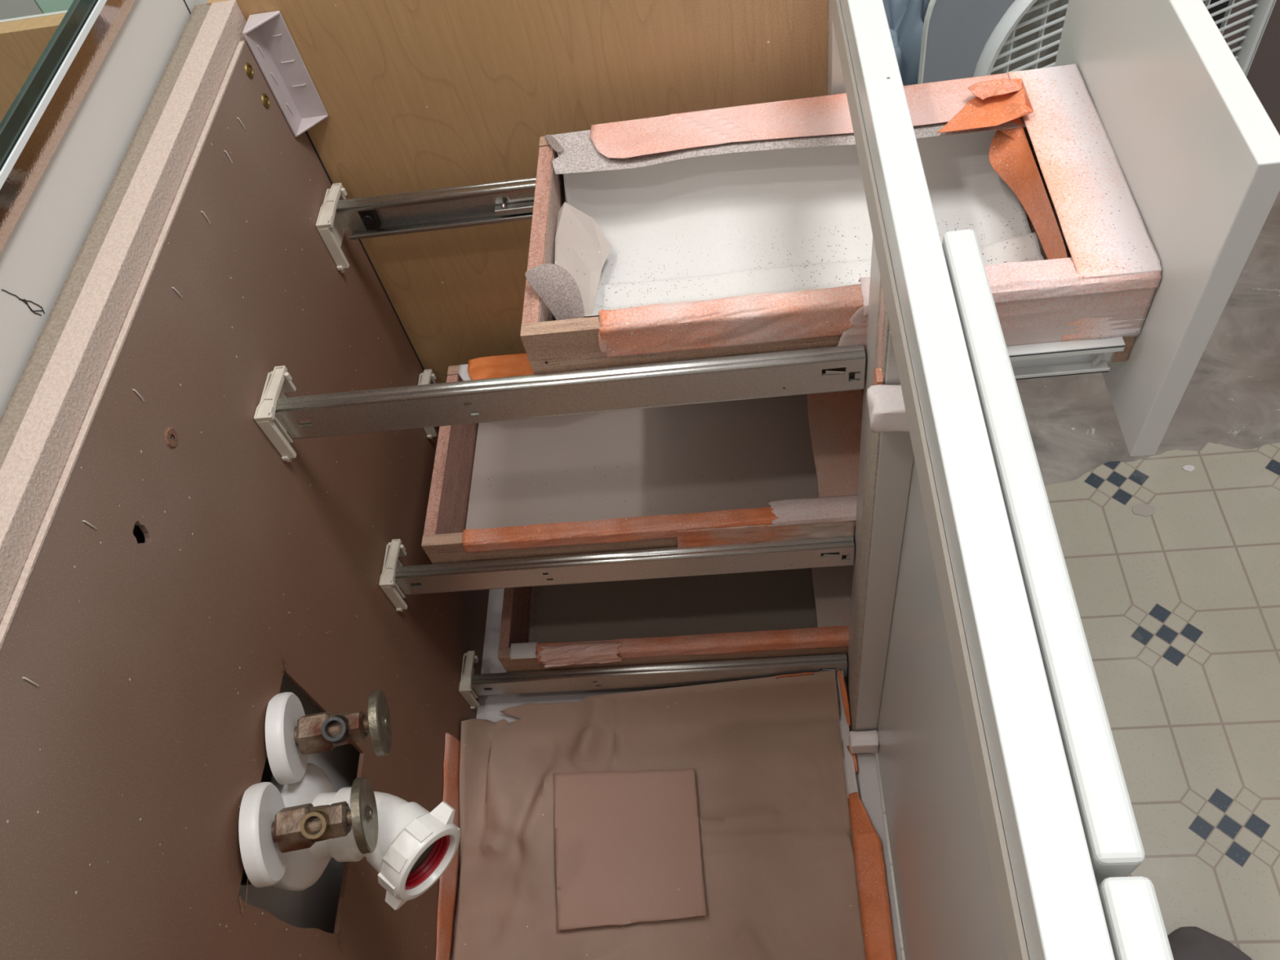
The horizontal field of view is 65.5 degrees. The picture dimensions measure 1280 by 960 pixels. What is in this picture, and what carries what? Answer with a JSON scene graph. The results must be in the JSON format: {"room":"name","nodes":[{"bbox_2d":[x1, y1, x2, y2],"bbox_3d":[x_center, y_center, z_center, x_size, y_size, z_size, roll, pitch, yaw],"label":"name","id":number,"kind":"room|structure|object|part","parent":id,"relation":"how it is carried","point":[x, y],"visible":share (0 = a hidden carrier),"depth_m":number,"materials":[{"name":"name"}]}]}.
{"room":"bathroom","nodes":[
{"label":"bathroom","id":0,"kind":"room"},
{"bbox_2d":[0,0,359,933],"bbox_3d":[-0.476,-0.747,0.644,0.115,2.510,4.800,-5,55,7],"label":"wall","id":1,"kind":"structure","parent":0,"point":[37,259],"depth_m":0.68,"materials":[{"name":"paint"}]},
{"bbox_2d":[0,0,135,253],"bbox_3d":[-0.435,-0.287,0.166,0.011,0.862,1.300,-5,55,7],"label":"wall mirror","id":2,"kind":"object","parent":1,"relation":"attached to","point":[51,51],"visible":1,"depth_m":0.62,"materials":[{"name":"silver metal"}]},
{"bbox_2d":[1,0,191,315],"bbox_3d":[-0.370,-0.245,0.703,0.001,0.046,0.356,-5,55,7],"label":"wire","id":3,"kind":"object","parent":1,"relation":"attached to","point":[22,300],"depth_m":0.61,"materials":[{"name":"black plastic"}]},
{"bbox_2d":[875,0,1279,959],"bbox_3d":[1.073,-0.138,1.513,2.650,0.040,4.800,-5,55,7],"label":"floor","id":4,"kind":"structure","parent":0,"point":[1178,605],"depth_m":1.35,"materials":[{"name":"tile"}]},
{"bbox_2d":[0,0,1279,959],"bbox_3d":[0.057,0.296,0.817,0.728,0.900,1.160,-5,55,7],"label":"vanity cabinet","id":5,"kind":"object","parent":4,"relation":"on","point":[456,361],"visible":1,"depth_m":0.77,"materials":[{"name":"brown wood"}]},
{"bbox_3d":[-0.335,0.096,0.527,0.021,0.090,1.120,-5,55,7],"label":"rail","id":6,"kind":"part","parent":5,"relation":"part of","materials":[{"name":"brown wood"}]},
{"bbox_3d":[-0.268,0.304,0.827,0.004,0.790,1.120,-5,55,7],"label":"panel","id":7,"kind":"part","parent":5,"relation":"part of","materials":[{"name":"brown wood"}]},
{"bbox_2d":[238,777,377,887],"bbox_3d":[-0.241,0.252,0.728,0.089,0.073,0.073,-12,55,2],"label":"shutoff valve","id":8,"kind":"object","parent":5,"relation":"attached to","point":[268,830],"visible":1,"depth_m":0.72,"materials":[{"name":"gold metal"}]},
{"bbox_2d":[300,808,330,839],"bbox_3d":[-0.235,0.249,0.722,0.023,0.027,0.026,-5,55,7],"label":"outlet","id":9,"kind":"object","parent":8,"relation":"attached to","point":[315,824],"depth_m":0.72,"materials":[{"name":"gold metal"}]},
{"bbox_3d":[-0.204,0.247,0.735,0.014,0.054,0.054,-13,54,1],"label":"handle","id":10,"kind":"part","parent":8,"relation":"part of","materials":[{"name":"silver metal"}]},
{"bbox_2d":[265,689,391,784],"bbox_3d":[-0.242,0.195,0.776,0.088,0.070,0.070,-11,55,2],"label":"shutoff valve","id":11,"kind":"object","parent":5,"relation":"attached to","point":[291,735],"visible":1,"depth_m":0.77,"materials":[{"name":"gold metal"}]},
{"bbox_2d":[321,715,349,742],"bbox_3d":[-0.235,0.193,0.771,0.023,0.027,0.026,-5,55,7],"label":"outlet","id":12,"kind":"object","parent":11,"relation":"attached to","point":[335,728],"depth_m":0.77,"materials":[{"name":"grey metal"}]},
{"bbox_3d":[-0.205,0.191,0.783,0.014,0.051,0.051,-12,55,1],"label":"handle","id":13,"kind":"part","parent":11,"relation":"part of","materials":[{"name":"silver metal"}]},
{"bbox_2d":[271,762,460,910],"bbox_3d":[-0.219,0.283,0.793,0.150,0.098,0.098,3,56,12],"label":"drain pipe","id":14,"kind":"object","parent":5,"relation":"attached to","point":[415,845],"visible":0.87,"depth_m":0.78,"materials":[{"name":"white plastic"}]},
{"bbox_2d":[404,835,449,889],"bbox_3d":[-0.171,0.294,0.777,0.011,0.052,0.052,29,65,26],"label":"washer","id":15,"kind":"object","parent":14,"relation":"in","point":[427,857],"depth_m":0.79,"materials":[{"name":"red rubber"}]},
{"bbox_3d":[-0.041,-0.165,1.147,0.501,0.890,0.018,-5,55,7],"label":"panel","id":16,"kind":"part","parent":5,"relation":"part of","materials":[{"name":"brown wood"}]},
{"bbox_3d":[0.059,0.148,1.304,0.420,0.004,0.214,-5,55,7],"label":"drawer","id":17,"kind":"part","parent":5,"relation":"part of","materials":[{"name":"brown wood"}]},
{"bbox_3d":[-0.069,-0.181,0.829,0.001,0.074,0.209,-5,55,7],"label":"drawer","id":18,"kind":"part","parent":5,"relation":"part of","materials":[{"name":"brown wood"}]},
{"bbox_3d":[0.012,-0.023,1.056,0.446,0.091,0.234,-5,55,7],"label":"drawer","id":19,"kind":"part","parent":5,"relation":"part of","materials":[{"name":"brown wood"}]},
{"bbox_2d":[435,669,896,959],"bbox_3d":[0.021,0.534,1.009,0.486,0.108,0.710,-5,55,7],"label":"paper","id":20,"kind":"object","parent":5,"relation":"on","point":[793,868],"visible":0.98,"depth_m":1.16,"materials":[{"name":"brown paper"}]},
{"bbox_2d":[553,768,706,930],"bbox_3d":[-0.016,0.419,1.140,0.180,0.005,0.176,-5,55,7],"label":"paper square","id":21,"kind":"object","parent":20,"relation":"on","point":[628,851],"visible":1,"depth_m":1.14,"materials":[{"name":"brown paper"}]},
{"bbox_3d":[0.053,0.126,1.271,0.440,0.090,0.234,-5,55,7],"label":"drawer","id":22,"kind":"part","parent":5,"relation":"part of","materials":[{"name":"brown wood"}]},
{"bbox_3d":[0.140,-0.194,0.807,0.447,0.091,0.234,-5,55,7],"label":"drawer","id":23,"kind":"part","parent":5,"relation":"part of","materials":[{"name":"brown wood"}]},
{"bbox_3d":[0.269,0.482,1.096,0.022,0.056,1.138,-5,55,7],"label":"rail","id":24,"kind":"part","parent":5,"relation":"part of","materials":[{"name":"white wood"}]},
{"bbox_3d":[0.158,0.047,0.467,0.025,0.028,1.138,-5,55,7],"label":"rail","id":25,"kind":"part","parent":5,"relation":"part of","materials":[{"name":"white wood"}]},
{"bbox_3d":[0.153,0.032,0.445,0.023,0.025,1.138,-5,55,7],"label":"rail","id":26,"kind":"part","parent":5,"relation":"part of","materials":[{"name":"white paint"}]},
{"bbox_3d":[0.230,0.220,0.768,0.018,0.785,0.333,-5,55,7],"label":"door","id":27,"kind":"part","parent":5,"relation":"part of","materials":[{"name":"paint"}]},
{"bbox_3d":[0.146,-0.172,0.840,0.427,0.004,0.214,-5,55,7],"label":"drawer","id":28,"kind":"part","parent":5,"relation":"part of","materials":[{"name":"brown wood"}]},
{"bbox_3d":[0.229,0.499,0.575,0.018,0.785,0.338,-5,55,7],"label":"door","id":29,"kind":"part","parent":5,"relation":"part of","materials":[{"name":"paint"}]},
{"bbox_3d":[0.365,-0.236,0.746,0.018,0.273,0.342,-5,55,7],"label":"drawer","id":30,"kind":"part","parent":5,"relation":"part of","materials":[{"name":"paint"}]},
{"bbox_2d":[882,0,928,85],"bbox_3d":[0.348,-0.522,1.548,0.258,0.551,0.315,16,60,20],"label":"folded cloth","id":31,"kind":"object","parent":4,"relation":"on","point":[905,18],"visible":0.02,"depth_m":1.36,"materials":[{"name":"blue fabric"}]},
{"bbox_2d":[917,0,1276,84],"bbox_3d":[0.625,-0.575,1.461,0.602,0.666,0.138,-25,55,-7],"label":"floor fan","id":32,"kind":"object","parent":4,"relation":"on","point":[961,38],"visible":0.09,"depth_m":1.27,"materials":[{"name":"white plastic"}]},
{"bbox_2d":[1132,502,1155,516],"bbox_3d":[0.722,0.043,1.425,0.030,0.001,0.022,14,59,19],"label":"paper scrap","id":33,"kind":"object","parent":4,"relation":"on","point":[1144,509],"visible":1,"depth_m":1.43,"materials":[{"name":"beige paper"}]},
{"bbox_2d":[1182,465,1195,471],"bbox_3d":[0.802,-0.017,1.452,0.015,0.001,0.012,-19,55,-3],"label":"paper scrap","id":34,"kind":"object","parent":4,"relation":"on","point":[1187,468],"visible":1,"depth_m":1.45,"materials":[{"name":"white paper"}]},
{"bbox_2d":[1167,926,1252,959],"bbox_3d":[0.604,0.597,1.013,0.154,0.083,0.272,-5,55,7],"label":"shoe","id":35,"kind":"object","parent":4,"relation":"on","point":[1186,943],"visible":0.77,"depth_m":1.08,"materials":[{"name":"grey fabric"}]}
]}

